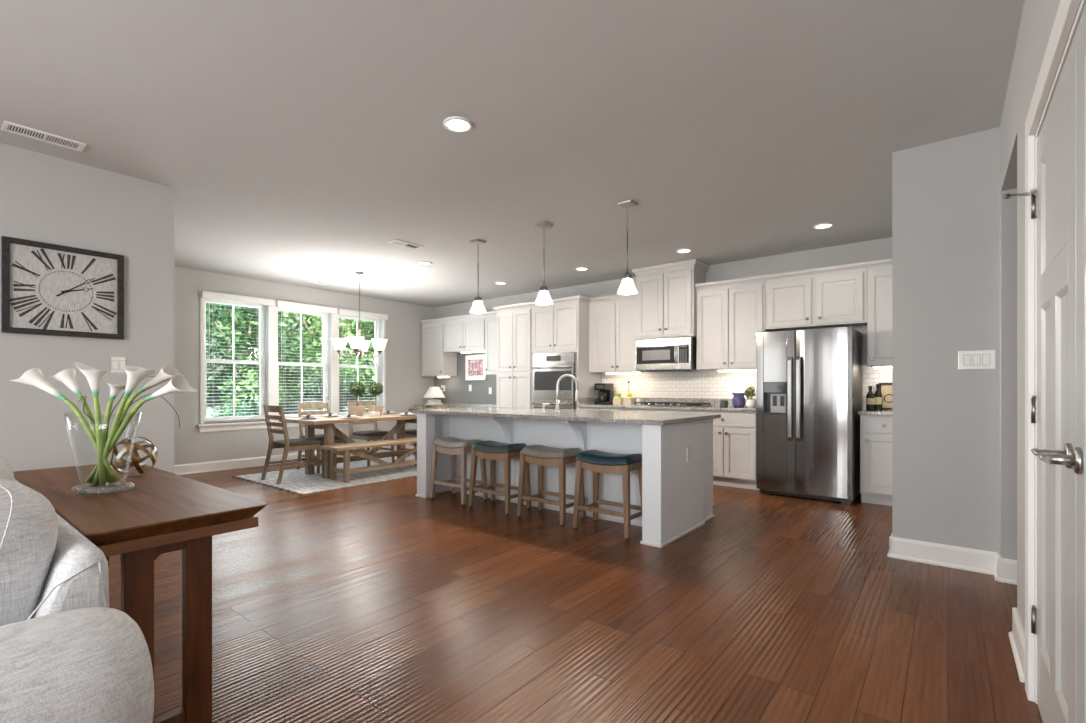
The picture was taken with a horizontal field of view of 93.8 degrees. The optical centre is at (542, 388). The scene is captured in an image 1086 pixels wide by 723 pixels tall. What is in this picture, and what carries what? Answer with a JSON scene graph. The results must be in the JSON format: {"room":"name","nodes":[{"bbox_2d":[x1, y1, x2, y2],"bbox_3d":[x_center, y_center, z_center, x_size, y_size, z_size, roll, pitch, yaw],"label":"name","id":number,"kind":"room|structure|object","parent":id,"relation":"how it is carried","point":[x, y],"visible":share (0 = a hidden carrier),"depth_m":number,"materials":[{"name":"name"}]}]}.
{"room":"open-plan kitchen","nodes":[
{"label":"open-plan kitchen","id":0,"kind":"room"},
{"bbox_2d":[0,143,173,481],"bbox_3d":[-4.535,-0.230,2.167,0.145,2.740,4.935,0,0,39],"label":"wall","id":1,"kind":"structure","parent":0,"point":[44,198],"depth_m":3.63,"materials":[{"name":"paint"}]},
{"bbox_2d":[1,236,123,339],"bbox_3d":[-3.322,-0.677,3.544,0.035,0.624,0.624,0,0,39],"label":"wall clock","id":2,"kind":"object","parent":1,"relation":"attached to","point":[47,288],"visible":1,"depth_m":3.52,"materials":[{"name":"black plastic"}]},
{"bbox_2d":[111,357,125,372],"bbox_3d":[-3.152,-0.175,3.775,0.014,0.118,0.085,0,0,39],"label":"light switch","id":3,"kind":"object","parent":1,"relation":"attached to","point":[117,363],"visible":0.95,"depth_m":3.77,"materials":[{"name":"white plastic"}]},
{"bbox_2d":[174,266,433,464],"bbox_3d":[-3.841,-0.230,8.063,0.200,2.740,5.420,0,0,39],"label":"wall","id":4,"kind":"structure","parent":0,"point":[406,387],"depth_m":7.56,"materials":[{"name":"paint"}]},
{"bbox_2d":[204,298,264,423],"bbox_3d":[-4.474,-0.398,7.340,0.093,1.765,0.840,0,0,39],"label":"window","id":5,"kind":"structure","parent":4,"relation":"in","point":[261,362],"depth_m":7.34,"materials":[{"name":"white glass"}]},
{"bbox_2d":[201,290,274,420],"bbox_3d":[-4.349,-0.436,7.249,0.155,1.772,0.935,0,0,39],"label":"window blind","id":6,"kind":"object","parent":5,"relation":"attached to","point":[204,294],"visible":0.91,"depth_m":7.21,"materials":[{"name":"plastic"}]},
{"bbox_2d":[197,421,385,431],"bbox_3d":[-3.763,0.540,8.033,0.160,0.110,2.970,0,0,39],"label":"trim","id":7,"kind":"structure","parent":4,"relation":"attached to","point":[209,427],"depth_m":7.23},
{"bbox_2d":[199,290,385,423],"bbox_3d":[-3.741,-0.422,8.015,0.018,1.815,2.930,0,0,39],"label":"trim","id":8,"kind":"structure","parent":4,"relation":"attached to","point":[272,310],"depth_m":7.64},
{"bbox_2d":[174,444,413,474],"bbox_3d":[-3.748,1.073,7.998,0.028,0.135,5.165,0,0,39],"label":"baseboard","id":9,"kind":"structure","parent":4,"relation":"attached to","point":[183,469],"depth_m":7.20,"materials":[{"name":"wood"}]},
{"bbox_2d":[278,307,327,417],"bbox_3d":[-3.863,-0.398,8.106,0.093,1.765,0.860,0,0,39],"label":"window","id":10,"kind":"structure","parent":4,"relation":"in","point":[324,316],"depth_m":8.30,"materials":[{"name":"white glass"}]},
{"bbox_2d":[276,300,336,417],"bbox_3d":[-3.735,-0.436,8.020,0.155,1.772,0.935,0,0,39],"label":"window blind","id":11,"kind":"object","parent":10,"relation":"attached to","point":[285,304],"visible":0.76,"depth_m":7.99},
{"bbox_2d":[339,314,379,415],"bbox_3d":[-3.249,-0.398,8.876,0.093,1.765,0.850,0,0,39],"label":"window","id":12,"kind":"structure","parent":4,"relation":"in","point":[377,323],"depth_m":9.06,"materials":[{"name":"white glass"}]},
{"bbox_2d":[338,308,387,414],"bbox_3d":[-3.124,-0.436,8.786,0.155,1.772,0.925,0,0,39],"label":"window blind","id":13,"kind":"object","parent":12,"relation":"attached to","point":[374,316],"visible":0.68,"depth_m":8.77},
{"bbox_2d":[0,0,1024,306],"bbox_3d":[-1.673,-1.725,3.220,9.630,0.250,10.450,0,0,39],"label":"ceiling","id":14,"kind":"structure","parent":0,"point":[294,140],"depth_m":3.03,"materials":[{"name":"paint"}]},
{"bbox_2d":[1,120,85,151],"bbox_3d":[-3.156,-1.594,3.220,0.155,0.012,0.370,0,0,39],"label":"ceiling vent","id":15,"kind":"object","parent":14,"relation":"in","point":[14,128],"visible":1,"depth_m":3.21,"materials":[{"name":"white plastic"}]},
{"bbox_2d":[331,272,387,357],"bbox_3d":[-2.532,-1.014,7.006,0.617,1.169,0.617,0,0,39],"label":"chandelier","id":16,"kind":"object","parent":14,"relation":"hanging from","point":[358,344],"visible":1,"depth_m":6.96,"materials":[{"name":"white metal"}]},
{"bbox_2d":[388,239,422,248],"bbox_3d":[-1.516,-1.594,5.621,0.150,0.012,0.360,0,0,39],"label":"ceiling vent","id":17,"kind":"object","parent":14,"relation":"in","point":[396,241],"visible":1,"depth_m":5.61,"materials":[{"name":"white plastic"}]},
{"bbox_2d":[443,116,472,132],"bbox_3d":[-0.515,-1.594,3.073,0.176,0.012,0.176,0,0,39],"label":"recessed light","id":18,"kind":"object","parent":14,"relation":"in","point":[458,124],"visible":1,"depth_m":3.07,"materials":[{"name":"white plastic"}]},
{"bbox_2d":[470,239,486,313],"bbox_3d":[-0.704,-1.212,5.511,0.136,0.774,0.136,0,0,39],"label":"pendant light","id":19,"kind":"object","parent":14,"relation":"hanging from","point":[477,307],"visible":1,"depth_m":5.49,"materials":[{"name":"glass"}]},
{"bbox_2d":[534,221,552,304],"bbox_3d":[0.010,-1.212,4.942,0.136,0.774,0.136,0,0,39],"label":"pendant light","id":20,"kind":"object","parent":14,"relation":"hanging from","point":[543,298],"visible":1,"depth_m":4.93,"materials":[{"name":"glass"}]},
{"bbox_2d":[617,200,637,294],"bbox_3d":[0.731,-1.212,4.393,0.136,0.774,0.136,0,0,39],"label":"pendant light","id":21,"kind":"object","parent":14,"relation":"hanging from","point":[627,286],"visible":1,"depth_m":4.37,"materials":[{"name":"glass"}]},
{"bbox_2d":[813,223,833,228],"bbox_3d":[2.753,-1.594,4.986,0.176,0.012,0.176,0,0,39],"label":"recessed light","id":22,"kind":"object","parent":14,"relation":"in","point":[821,225],"visible":1,"depth_m":4.98,"materials":[{"name":"white plastic"}]},
{"bbox_2d":[109,456,1042,722],"bbox_3d":[-1.673,1.200,3.220,9.630,0.120,10.450,0,0,39],"label":"floor","id":23,"kind":"structure","parent":0,"point":[378,602],"depth_m":2.53,"materials":[{"name":"brown wood"}]},
{"bbox_2d":[0,479,153,722],"bbox_3d":[-2.100,0.753,1.372,2.692,0.774,1.088,0,0,39],"label":"sofa","id":24,"kind":"object","parent":23,"relation":"on","point":[79,658],"visible":0.66,"depth_m":0.93,"materials":[{"name":"grey fabric"}]},
{"bbox_2d":[0,455,14,480],"bbox_3d":[-1.863,0.425,1.594,0.591,0.454,0.281,0,0,43],"label":"cushion","id":25,"kind":"object","parent":24,"relation":"on","point":[6,471],"visible":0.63,"depth_m":1.57,"materials":[{"name":"grey fabric"}]},
{"bbox_2d":[0,479,57,625],"bbox_3d":[-1.394,0.440,1.220,0.572,0.435,0.288,0,0,39],"label":"cushion","id":26,"kind":"object","parent":24,"relation":"on","point":[28,519],"visible":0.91,"depth_m":1.12,"materials":[{"name":"grey fabric"}]},
{"bbox_2d":[13,461,267,722],"bbox_3d":[-1.733,0.767,2.073,1.664,0.745,0.477,0,0,39],"label":"console table","id":27,"kind":"object","parent":23,"relation":"on","point":[163,511],"visible":0.61,"depth_m":1.67,"materials":[{"name":"brown wood"}]},
{"bbox_2d":[64,412,140,494],"bbox_3d":[-1.679,0.242,1.940,0.244,0.304,0.160,0,0,1],"label":"glass vase","id":28,"kind":"object","parent":27,"relation":"on","point":[115,483],"visible":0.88,"depth_m":1.93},
{"bbox_2d":[10,368,119,481],"bbox_3d":[-1.802,0.140,1.905,0.379,0.432,0.080,0,0,1],"label":"calla lily","id":29,"kind":"object","parent":28,"relation":"in","point":[34,376],"visible":1,"depth_m":1.91,"materials":[{"name":"plant"}]},
{"bbox_2d":[47,368,113,483],"bbox_3d":[-1.784,0.144,1.954,0.269,0.444,0.067,0,0,12],"label":"calla lily","id":30,"kind":"object","parent":28,"relation":"in","point":[67,376],"visible":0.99,"depth_m":1.96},
{"bbox_2d":[74,362,106,485],"bbox_3d":[-1.683,0.134,1.893,0.085,0.465,0.090,0,0,39],"label":"calla lily","id":31,"kind":"object","parent":28,"relation":"in","point":[94,376],"visible":1,"depth_m":1.91,"materials":[{"name":"plant"}]},
{"bbox_2d":[99,383,125,482],"bbox_3d":[-1.685,0.172,1.997,0.058,0.388,0.109,0,0,39],"label":"calla lily","id":32,"kind":"object","parent":28,"relation":"in","point":[115,389],"visible":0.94,"depth_m":1.99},
{"bbox_2d":[92,365,155,485],"bbox_3d":[-1.583,0.142,1.904,0.255,0.457,0.086,0,0,-3],"label":"calla lily","id":33,"kind":"object","parent":28,"relation":"in","point":[135,375],"visible":1,"depth_m":1.92,"materials":[{"name":"plant"}]},
{"bbox_2d":[105,376,154,481],"bbox_3d":[-1.587,0.155,1.965,0.188,0.408,0.014,0,0,-7],"label":"calla lily","id":34,"kind":"object","parent":28,"relation":"in","point":[148,376],"visible":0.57,"depth_m":1.95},
{"bbox_2d":[89,364,186,483],"bbox_3d":[-1.563,0.137,1.958,0.364,0.461,0.084,0,0,-11],"label":"calla lily","id":35,"kind":"object","parent":28,"relation":"in","point":[167,372],"visible":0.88,"depth_m":1.97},
{"bbox_2d":[85,374,196,482],"bbox_3d":[-1.522,0.154,1.940,0.434,0.415,0.083,0,0,8],"label":"calla lily","id":36,"kind":"object","parent":28,"relation":"in","point":[178,383],"visible":1,"depth_m":1.93,"materials":[{"name":"plant"}]},
{"bbox_2d":[107,394,179,481],"bbox_3d":[-1.548,0.190,1.980,0.254,0.339,0.025,0,0,-9],"label":"twig","id":37,"kind":"object","parent":28,"relation":"in","point":[149,394],"visible":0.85,"depth_m":1.98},
{"bbox_2d":[110,437,157,475],"bbox_3d":[-1.846,0.306,2.297,0.168,0.177,0.160,0,0,-4],"label":"orb","id":38,"kind":"object","parent":27,"relation":"on","point":[137,463],"visible":0.98,"depth_m":2.27,"materials":[{"name":"gold metal"}]},
{"bbox_2d":[232,455,416,494],"bbox_3d":[-2.373,1.134,7.144,1.795,0.013,2.986,0,0,39],"label":"area rug","id":39,"kind":"object","parent":23,"relation":"on","point":[294,480],"visible":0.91,"depth_m":6.46,"materials":[{"name":"fabric"}]},
{"bbox_2d":[261,405,323,483],"bbox_3d":[-3.123,0.666,6.365,0.460,0.931,0.594,0,0,39],"label":"dining chair","id":40,"kind":"object","parent":39,"relation":"on","point":[288,444],"visible":0.96,"depth_m":6.25,"materials":[{"name":"brown wood"}]},
{"bbox_2d":[296,402,344,472],"bbox_3d":[-3.083,0.666,7.113,0.594,0.931,0.460,0,0,39],"label":"dining chair","id":41,"kind":"object","parent":39,"relation":"on","point":[300,405],"visible":0.41,"depth_m":7.10,"materials":[{"name":"brown wood"}]},
{"bbox_2d":[279,413,416,478],"bbox_3d":[-2.473,0.760,7.132,0.900,0.741,2.000,0,0,39],"label":"dining table","id":42,"kind":"object","parent":39,"relation":"on","point":[326,423],"visible":0.66,"depth_m":6.71,"materials":[{"name":"brown wood"}]},
{"bbox_2d":[348,381,365,415],"bbox_3d":[-2.644,0.139,7.225,0.226,0.503,0.234,0,0,39],"label":"topiary","id":43,"kind":"object","parent":42,"relation":"on","point":[356,388],"visible":0.98,"depth_m":7.17,"materials":[{"name":"plant"}]},
{"bbox_2d":[348,406,365,415],"bbox_3d":[-2.644,0.320,7.223,0.172,0.140,0.172,0,0,39],"label":"pot","id":44,"kind":"object","parent":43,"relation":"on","point":[354,410],"depth_m":7.17,"materials":[{"name":"stone"}]},
{"bbox_2d":[367,381,383,414],"bbox_3d":[-2.447,0.139,7.438,0.227,0.503,0.229,0,0,39],"label":"topiary","id":45,"kind":"object","parent":42,"relation":"on","point":[375,389],"visible":0.99,"depth_m":7.39,"materials":[{"name":"plant"}]},
{"bbox_2d":[367,405,383,414],"bbox_3d":[-2.447,0.320,7.438,0.172,0.140,0.172,0,0,39],"label":"pot","id":46,"kind":"object","parent":45,"relation":"on","point":[373,408],"depth_m":7.39,"materials":[{"name":"stone"}]},
{"bbox_2d":[320,437,416,482],"bbox_3d":[-2.077,0.915,6.707,0.400,0.431,1.600,0,0,39],"label":"bench","id":47,"kind":"object","parent":39,"relation":"on","point":[346,449],"visible":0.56,"depth_m":6.31,"materials":[{"name":"brown wood"}]},
{"bbox_2d":[347,401,394,465],"bbox_3d":[-2.627,0.666,7.734,0.594,0.931,0.460,0,0,39],"label":"dining chair","id":48,"kind":"object","parent":39,"relation":"on","point":[375,434],"visible":0.54,"depth_m":7.66,"materials":[{"name":"brown wood"}]},
{"bbox_2d":[405,429,416,437],"bbox_3d":[-1.966,0.891,8.090,0.420,0.480,0.400,0,0,39],"label":"cushioned seat","id":49,"kind":"object","parent":39,"relation":"on","point":[409,433],"visible":0.21,"depth_m":7.95,"materials":[{"name":"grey fabric"}]},
{"bbox_2d":[410,411,416,447],"bbox_3d":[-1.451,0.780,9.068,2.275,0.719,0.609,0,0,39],"label":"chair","id":50,"kind":"object","parent":23,"relation":"on","point":[412,425],"visible":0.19,"depth_m":9.51,"materials":[{"name":"silver wood"}]},
{"bbox_2d":[409,403,496,410],"bbox_3d":[-1.448,0.352,9.074,2.278,0.135,0.605,0,0,39],"label":"countertop","id":51,"kind":"structure","parent":50,"relation":"on","point":[450,405],"depth_m":9.41,"materials":[{"name":"stone"}]},
{"bbox_2d":[422,404,447,408],"bbox_3d":[-2.031,0.343,9.548,0.436,0.085,0.273,0,0,39],"label":"wooden crate","id":52,"kind":"object","parent":51,"relation":"on","point":[424,406],"visible":0.87,"depth_m":9.46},
{"bbox_2d":[423,387,444,404],"bbox_3d":[-2.046,0.135,9.561,0.410,0.330,0.410,0,0,39],"label":"table lamp","id":53,"kind":"object","parent":52,"relation":"on","point":[432,392],"visible":1,"depth_m":9.46,"materials":[{"name":"white fabric"}]},
{"bbox_2d":[430,437,487,505],"bbox_3d":[-0.866,0.827,5.218,0.512,0.627,0.336,0,0,39],"label":"counter stool","id":54,"kind":"object","parent":23,"relation":"on","point":[452,446],"visible":0.83,"depth_m":5.16,"materials":[{"name":"brown wood"}]},
{"bbox_2d":[469,441,531,514],"bbox_3d":[-0.412,0.827,4.849,0.512,0.627,0.336,0,0,39],"label":"counter stool","id":55,"kind":"object","parent":23,"relation":"on","point":[493,451],"visible":0.93,"depth_m":4.79,"materials":[{"name":"brown wood"}]},
{"bbox_2d":[493,302,531,407],"bbox_3d":[-0.301,-0.080,8.125,0.777,2.440,0.649,0,0,39],"label":"pantry cabinet","id":56,"kind":"object","parent":23,"relation":"on","point":[514,321],"visible":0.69,"depth_m":7.86,"materials":[{"name":"white wood"}]},
{"bbox_2d":[517,445,585,525],"bbox_3d":[0.071,0.827,4.477,0.512,0.627,0.336,0,0,39],"label":"counter stool","id":57,"kind":"object","parent":23,"relation":"on","point":[540,455],"visible":0.94,"depth_m":4.41,"materials":[{"name":"brown wood"}]},
{"bbox_2d":[416,413,713,547],"bbox_3d":[0.094,0.700,4.931,2.804,0.880,1.112,0,0,39],"label":"kitchen island","id":58,"kind":"object","parent":23,"relation":"on","point":[677,459],"visible":0.54,"depth_m":4.40,"materials":[{"name":"paint"}]},
{"bbox_2d":[411,407,720,424],"bbox_3d":[0.092,0.243,4.934,2.863,0.034,1.180,0,0,39],"label":"island countertop","id":59,"kind":"structure","parent":58,"relation":"on","point":[606,416],"depth_m":4.41,"materials":[{"name":"stone"}]},
{"bbox_2d":[555,374,579,412],"bbox_3d":[0.228,0.044,4.788,0.234,0.364,0.059,0,0,-1],"label":"kitchen faucet","id":60,"kind":"object","parent":59,"relation":"on","point":[577,399],"visible":1,"depth_m":4.77,"materials":[{"name":"silver metal"}]},
{"bbox_2d":[530,295,600,409],"bbox_3d":[0.355,-0.080,7.602,0.898,2.440,0.649,0,0,39],"label":"tall cabinet","id":61,"kind":"object","parent":23,"relation":"on","point":[561,326],"visible":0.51,"depth_m":7.31,"materials":[{"name":"white wood"}]},
{"bbox_2d":[532,352,576,408],"bbox_3d":[0.140,0.098,7.355,0.780,1.225,0.102,0,0,39],"label":"oven","id":62,"kind":"object","parent":61,"relation":"in","point":[547,368],"visible":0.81,"depth_m":7.34,"materials":[{"name":"metal"}]},
{"bbox_2d":[579,407,624,410],"bbox_3d":[0.963,0.701,7.124,0.732,0.879,0.639,0,0,39],"label":"base cabinet","id":63,"kind":"object","parent":23,"relation":"on","point":[580,408],"visible":0.02,"depth_m":6.89,"materials":[{"name":"white wood"}]},
{"bbox_2d":[573,450,641,539],"bbox_3d":[0.544,0.827,4.100,0.512,0.627,0.336,0,0,39],"label":"counter stool","id":64,"kind":"object","parent":23,"relation":"on","point":[597,461],"visible":0.96,"depth_m":4.03,"materials":[{"name":"brown wood"}]},
{"bbox_2d":[625,408,692,412],"bbox_3d":[1.609,0.701,6.608,0.918,0.879,0.639,0,0,39],"label":"base cabinet","id":65,"kind":"object","parent":23,"relation":"on","point":[626,409],"visible":0.04,"depth_m":6.37,"materials":[{"name":"white wood"}]},
{"bbox_2d":[577,397,755,411],"bbox_3d":[1.622,0.194,6.601,2.414,0.132,0.635,0,0,39],"label":"countertop","id":66,"kind":"structure","parent":65,"relation":"on","point":[586,401],"depth_m":6.58,"materials":[{"name":"stone"}]},
{"bbox_2d":[594,383,613,403],"bbox_3d":[0.878,0.075,7.319,0.208,0.300,0.238,0,0,39],"label":"coffee maker","id":67,"kind":"object","parent":66,"relation":"on","point":[606,390],"visible":0.96,"depth_m":7.26,"materials":[{"name":"black plastic"}]},
{"bbox_2d":[623,398,634,404],"bbox_3d":[1.191,0.177,7.044,0.124,0.095,0.110,0,0,39],"label":"box","id":68,"kind":"object","parent":66,"relation":"on","point":[626,401],"visible":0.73,"depth_m":7.00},
{"bbox_2d":[631,402,711,406],"bbox_3d":[1.654,0.203,6.566,0.900,0.043,0.470,0,0,39],"label":"gas cooktop","id":69,"kind":"object","parent":66,"relation":"in","point":[668,404],"visible":1,"depth_m":6.40,"materials":[{"name":"metal"}]},
{"bbox_2d":[732,393,748,406],"bbox_3d":[2.366,0.137,6.126,0.151,0.175,0.166,0,0,-12],"label":"ceramic pitcher","id":70,"kind":"object","parent":66,"relation":"on","point":[738,400],"visible":0.84,"depth_m":6.08,"materials":[{"name":"purple ceramic"}]},
{"bbox_2d":[744,386,755,407],"bbox_3d":[2.422,0.096,5.943,0.134,0.258,0.131,0,0,-14],"label":"flower pot","id":71,"kind":"object","parent":66,"relation":"on","point":[749,392],"visible":0.99,"depth_m":5.91,"materials":[{"name":"white ceramic"}]},
{"bbox_2d":[693,410,759,489],"bbox_3d":[2.262,0.701,6.088,0.748,0.879,0.639,0,0,39],"label":"base cabinet","id":72,"kind":"object","parent":23,"relation":"on","point":[734,433],"visible":0.66,"depth_m":5.79,"materials":[{"name":"white wood"}]},
{"bbox_2d":[756,326,861,503],"bbox_3d":[2.853,0.264,5.452,0.888,1.752,0.816,0,0,39],"label":"refrigerator","id":73,"kind":"object","parent":23,"relation":"on","point":[809,381],"visible":0.99,"depth_m":5.15,"materials":[{"name":"metal"}]},
{"bbox_2d":[860,415,891,505],"bbox_3d":[3.463,0.701,5.130,0.380,0.879,0.639,0,0,39],"label":"base cabinet","id":74,"kind":"object","parent":23,"relation":"on","point":[875,430],"visible":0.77,"depth_m":4.95,"materials":[{"name":"white wood"}]},
{"bbox_2d":[858,410,891,415],"bbox_3d":[3.461,0.242,5.135,0.394,0.035,0.635,0,0,39],"label":"countertop","id":75,"kind":"structure","parent":74,"relation":"on","point":[863,412],"depth_m":4.97,"materials":[{"name":"stone"}]},
{"bbox_2d":[866,386,874,409],"bbox_3d":[3.408,0.099,5.289,0.078,0.253,0.078,0,0,39],"label":"wine bottle","id":76,"kind":"object","parent":75,"relation":"on","point":[870,398],"visible":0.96,"depth_m":5.26,"materials":[{"name":"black glass"}]},
{"bbox_2d":[874,384,881,409],"bbox_3d":[3.499,0.088,5.306,0.078,0.273,0.078,0,0,39],"label":"wine bottle","id":77,"kind":"object","parent":75,"relation":"on","point":[878,395],"visible":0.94,"depth_m":5.28,"materials":[{"name":"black glass"}]},
{"bbox_2d":[879,383,891,409],"bbox_3d":[3.677,0.083,5.318,0.270,0.285,0.024,0,0,39],"label":"framed sign","id":78,"kind":"object","parent":75,"relation":"on","point":[885,388],"visible":0.27,"depth_m":5.36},
{"bbox_2d":[892,127,999,552],"bbox_3d":[3.797,-0.230,3.796,1.795,2.740,2.330,0,0,39],"label":"wall pier","id":79,"kind":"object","parent":23,"relation":"on","point":[946,193],"visible":0.56,"depth_m":3.27,"materials":[{"name":"paint"}]},
{"bbox_2d":[889,536,997,574],"bbox_3d":[2.566,1.073,3.270,0.558,0.135,0.028,0,0,39],"label":"baseboard","id":80,"kind":"object","parent":79,"relation":"attached to","point":[974,560],"visible":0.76,"depth_m":3.26,"materials":[{"name":"wood"}]},
{"bbox_2d":[958,350,995,369],"bbox_3d":[2.704,-0.178,3.168,0.178,0.118,0.014,0,0,39],"label":"light switch","id":81,"kind":"object","parent":79,"relation":"attached to","point":[980,359],"visible":1,"depth_m":3.17,"materials":[{"name":"white plastic"}]},
{"bbox_2d":[434,237,891,409],"bbox_3d":[1.573,-0.230,7.130,9.430,2.740,0.128,0,0,39],"label":"wall","id":82,"kind":"structure","parent":0,"point":[456,391],"depth_m":6.67,"materials":[{"name":"tile"}]},
{"bbox_2d":[420,318,456,376],"bbox_3d":[-1.987,-0.766,9.648,0.633,1.068,0.369,0,0,39],"label":"upper cabinet","id":83,"kind":"object","parent":82,"relation":"attached to","point":[435,363],"visible":0.9,"depth_m":9.51,"materials":[{"name":"white wood"}]},
{"bbox_2d":[442,313,484,353],"bbox_3d":[-1.321,-0.980,9.117,1.068,0.640,0.369,0,0,39],"label":"upper cabinet","id":84,"kind":"object","parent":82,"relation":"attached to","point":[466,332],"visible":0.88,"depth_m":8.97,"materials":[{"name":"white wood"}]},
{"bbox_2d":[465,354,485,379],"bbox_3d":[-1.230,-0.380,9.269,0.520,0.460,0.028,0,0,39],"label":"framed print","id":85,"kind":"object","parent":82,"relation":"attached to","point":[474,364],"visible":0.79,"depth_m":9.27,"materials":[{"name":"paper"}]},
{"bbox_2d":[468,359,482,375],"bbox_3d":[-1.229,-0.383,9.270,0.390,0.295,0.002,0,0,39],"label":"picture","id":86,"kind":"object","parent":85,"relation":"attached to","point":[475,366],"depth_m":9.27},
{"bbox_2d":[484,311,496,374],"bbox_3d":[-0.694,-0.766,8.617,0.532,1.068,0.369,0,0,39],"label":"upper cabinet","id":87,"kind":"object","parent":82,"relation":"attached to","point":[490,316],"visible":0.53,"depth_m":8.57,"materials":[{"name":"white wood"}]},
{"bbox_2d":[589,294,640,372],"bbox_3d":[1.069,-0.766,7.212,0.784,1.068,0.369,0,0,39],"label":"upper cabinet","id":88,"kind":"object","parent":82,"relation":"attached to","point":[612,318],"visible":0.88,"depth_m":7.08,"materials":[{"name":"white wood"}]},
{"bbox_2d":[632,259,708,339],"bbox_3d":[1.669,-1.125,6.689,0.882,0.940,0.439,0,0,39],"label":"upper cabinet","id":89,"kind":"object","parent":82,"relation":"attached to","point":[667,293],"visible":0.97,"depth_m":6.50,"materials":[{"name":"white wood"}]},
{"bbox_2d":[636,337,703,371],"bbox_3d":[1.650,-0.433,6.667,0.758,0.423,0.486,0,0,39],"label":"microwave","id":90,"kind":"object","parent":89,"relation":"attached to","point":[677,354],"visible":0.99,"depth_m":6.48,"materials":[{"name":"metal"}]},
{"bbox_2d":[695,275,771,370],"bbox_3d":[2.324,-0.766,6.211,0.814,1.068,0.369,0,0,39],"label":"upper cabinet","id":91,"kind":"object","parent":82,"relation":"attached to","point":[730,313],"visible":0.9,"depth_m":6.08,"materials":[{"name":"white wood"}]},
{"bbox_2d":[717,369,755,371],"bbox_3d":[2.379,-0.219,6.096,0.560,0.026,0.060,0,0,39],"label":"light","id":92,"kind":"object","parent":91,"relation":"attached to","point":[725,370],"visible":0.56,"depth_m":6.12,"materials":[{"name":"white plastic"}]},
{"bbox_2d":[718,370,755,371],"bbox_3d":[2.379,-0.213,6.096,0.540,0.014,0.052,0,0,39],"label":"diffuser","id":93,"kind":"object","parent":92,"relation":"attached to","point":[718,370],"depth_m":6.16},
{"bbox_2d":[764,261,866,330],"bbox_3d":[3.033,-0.990,5.646,0.993,0.620,0.369,0,0,39],"label":"upper cabinet","id":94,"kind":"object","parent":82,"relation":"attached to","point":[830,296],"visible":0.91,"depth_m":5.50,"materials":[{"name":"white wood"}]},
{"bbox_2d":[867,258,891,366],"bbox_3d":[3.559,-0.766,5.226,0.350,1.068,0.369,0,0,39],"label":"upper cabinet","id":95,"kind":"object","parent":82,"relation":"attached to","point":[879,272],"visible":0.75,"depth_m":5.15,"materials":[{"name":"white wood"}]},
{"bbox_2d":[1000,0,1081,631],"bbox_3d":[0.861,-0.230,-0.322,1.253,2.740,7.770,0,0,39],"label":"wall","id":96,"kind":"structure","parent":0,"point":[1038,16],"depth_m":2.57,"materials":[{"name":"paint"}]},
{"bbox_2d":[994,553,1000,580],"bbox_3d":[2.739,1.073,3.062,0.028,0.135,0.136,0,0,39],"label":"baseboard","id":97,"kind":"structure","parent":96,"relation":"attached to","point":[998,562],"depth_m":3.02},
{"bbox_2d":[998,558,1016,584],"bbox_3d":[3.146,1.073,2.654,1.149,0.135,0.028,0,0,39],"label":"baseboard","id":98,"kind":"object","parent":96,"relation":"attached to","point":[1008,566],"visible":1,"depth_m":2.98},
{"bbox_2d":[1009,607,1024,682],"bbox_3d":[2.014,1.073,2.152,0.028,0.135,0.476,0,0,39],"label":"baseboard","id":99,"kind":"structure","parent":96,"relation":"attached to","point":[1017,635],"depth_m":2.13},
{"bbox_2d":[1004,32,1075,722],"bbox_3d":[1.560,0.117,1.596,0.120,2.023,0.788,0,0,39],"label":"door","id":100,"kind":"structure","parent":96,"relation":"in","point":[1053,622],"depth_m":1.51,"materials":[{"name":"white wood"}]},
{"bbox_2d":[1025,0,1085,703],"bbox_3d":[1.362,0.065,1.229,0.142,2.150,1.670,0,0,39],"label":"trim","id":101,"kind":"structure","parent":96,"relation":"attached to","point":[1067,9],"depth_m":1.85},
{"bbox_2d":[1037,4,1085,722],"bbox_3d":[1.101,0.117,1.007,0.105,2.023,0.824,0,0,39],"label":"door","id":102,"kind":"structure","parent":96,"relation":"in","point":[1077,459],"depth_m":1.22,"materials":[{"name":"white wood"}]},
{"label":"outside","id":103,"kind":"structure","parent":0,"visible":0},
{"bbox_2d":[207,375,373,416],"bbox_3d":[-11.907,0.581,22.282,30.000,2.222,44.000,0,0,39],"label":"ground","id":104,"kind":"structure","parent":103,"point":[346,397],"depth_m":15.88,"materials":[{"name":"plant"}]},
{"bbox_2d":[211,400,259,416],"bbox_3d":[-7.003,0.935,11.476,1.922,1.371,1.660,0,0,4],"label":"bush","id":105,"kind":"object","parent":104,"relation":"on","point":[238,412],"visible":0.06,"depth_m":11.43,"materials":[{"name":"green plant"}]},
{"bbox_2d":[206,304,294,375],"bbox_3d":[-10.578,-4.172,17.927,5.858,8.143,5.227,0,0,35],"label":"tree","id":106,"kind":"object","parent":104,"relation":"on","point":[211,310],"visible":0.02,"depth_m":17.51,"materials":[{"name":"green plant"}]},
{"bbox_2d":[206,302,361,413],"bbox_3d":[-7.392,-1.823,13.311,5.238,5.689,3.572,0,0,23],"label":"tree","id":107,"kind":"object","parent":104,"relation":"on","point":[250,352],"visible":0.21,"depth_m":13.09,"materials":[{"name":"green plant"}]},
{"bbox_2d":[253,311,373,402],"bbox_3d":[-6.966,-2.406,16.401,5.202,6.261,4.638,0,0,3],"label":"tree","id":108,"kind":"object","parent":104,"relation":"on","point":[343,323],"visible":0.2,"depth_m":15.32,"materials":[{"name":"green plant"}]},
{"bbox_2d":[278,312,369,374],"bbox_3d":[-8.838,-4.251,20.536,5.162,8.301,8.713,0,0,-25],"label":"tree","id":109,"kind":"object","parent":104,"relation":"on","point":[278,312],"visible":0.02,"depth_m":20.66,"materials":[{"name":"green plant"}]},
{"bbox_2d":[343,321,372,399],"bbox_3d":[-5.173,-1.918,17.489,3.645,5.704,4.491,0,0,-5],"label":"tree","id":110,"kind":"object","parent":104,"relation":"on","point":[366,383],"visible":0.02,"depth_m":17.45,"materials":[{"name":"green plant"}]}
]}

